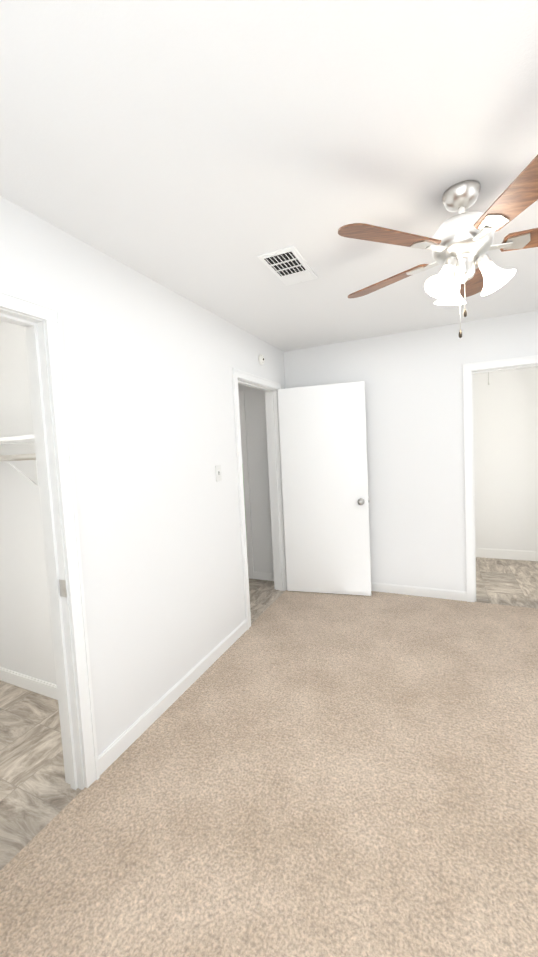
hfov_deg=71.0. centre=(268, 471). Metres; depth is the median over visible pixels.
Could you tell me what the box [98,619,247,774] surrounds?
baseboard
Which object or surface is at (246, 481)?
door frame
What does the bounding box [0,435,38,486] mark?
closet shelf
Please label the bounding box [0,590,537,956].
floor carpet
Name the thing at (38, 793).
floor
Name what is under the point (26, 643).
wall
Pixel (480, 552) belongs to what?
baseboard
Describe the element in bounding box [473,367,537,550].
wall
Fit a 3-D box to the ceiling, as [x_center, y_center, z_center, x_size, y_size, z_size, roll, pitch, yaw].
[0.450,-1.219,2.395,5.140,0.120,6.040,-1,4,25]
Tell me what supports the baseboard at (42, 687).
attached to the wall at (26, 643)
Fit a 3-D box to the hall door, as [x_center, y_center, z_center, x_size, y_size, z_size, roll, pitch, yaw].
[0.532,0.186,3.645,0.841,2.015,0.171,-2,4,17]
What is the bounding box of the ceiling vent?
[257,245,317,285]
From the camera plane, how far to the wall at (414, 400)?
3.48 m
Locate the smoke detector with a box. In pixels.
[258,354,264,364]
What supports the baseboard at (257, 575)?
attached to the wall at (414, 400)
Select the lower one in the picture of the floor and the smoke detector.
the floor
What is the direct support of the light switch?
attached to the wall at (150, 363)
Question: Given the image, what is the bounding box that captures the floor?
[0,550,537,869]
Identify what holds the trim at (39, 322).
attached to the wall at (150, 363)
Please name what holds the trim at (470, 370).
attached to the wall at (414, 400)
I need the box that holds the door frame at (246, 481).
[238,391,253,578]
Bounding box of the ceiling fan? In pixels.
[338,155,537,337]
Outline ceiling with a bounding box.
[0,0,537,351]
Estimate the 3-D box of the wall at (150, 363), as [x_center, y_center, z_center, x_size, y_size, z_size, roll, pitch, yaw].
[-0.712,0.168,2.100,0.120,2.490,4.220,-1,4,25]
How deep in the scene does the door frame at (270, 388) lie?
3.76 m
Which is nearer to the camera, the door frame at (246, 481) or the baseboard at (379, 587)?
the baseboard at (379, 587)
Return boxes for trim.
[0,288,99,789]
[463,355,537,601]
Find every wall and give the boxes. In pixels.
[0,196,284,754]
[0,320,56,684]
[238,310,537,591]
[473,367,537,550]
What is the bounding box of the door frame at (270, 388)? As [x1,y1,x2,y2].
[232,368,286,629]
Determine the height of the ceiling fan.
0.567 m
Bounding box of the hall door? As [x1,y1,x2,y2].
[278,381,370,595]
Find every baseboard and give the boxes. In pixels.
[0,667,57,699]
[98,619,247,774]
[254,571,273,580]
[371,582,466,600]
[476,548,537,560]
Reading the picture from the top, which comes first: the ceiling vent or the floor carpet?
the ceiling vent
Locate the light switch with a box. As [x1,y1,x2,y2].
[215,465,221,481]

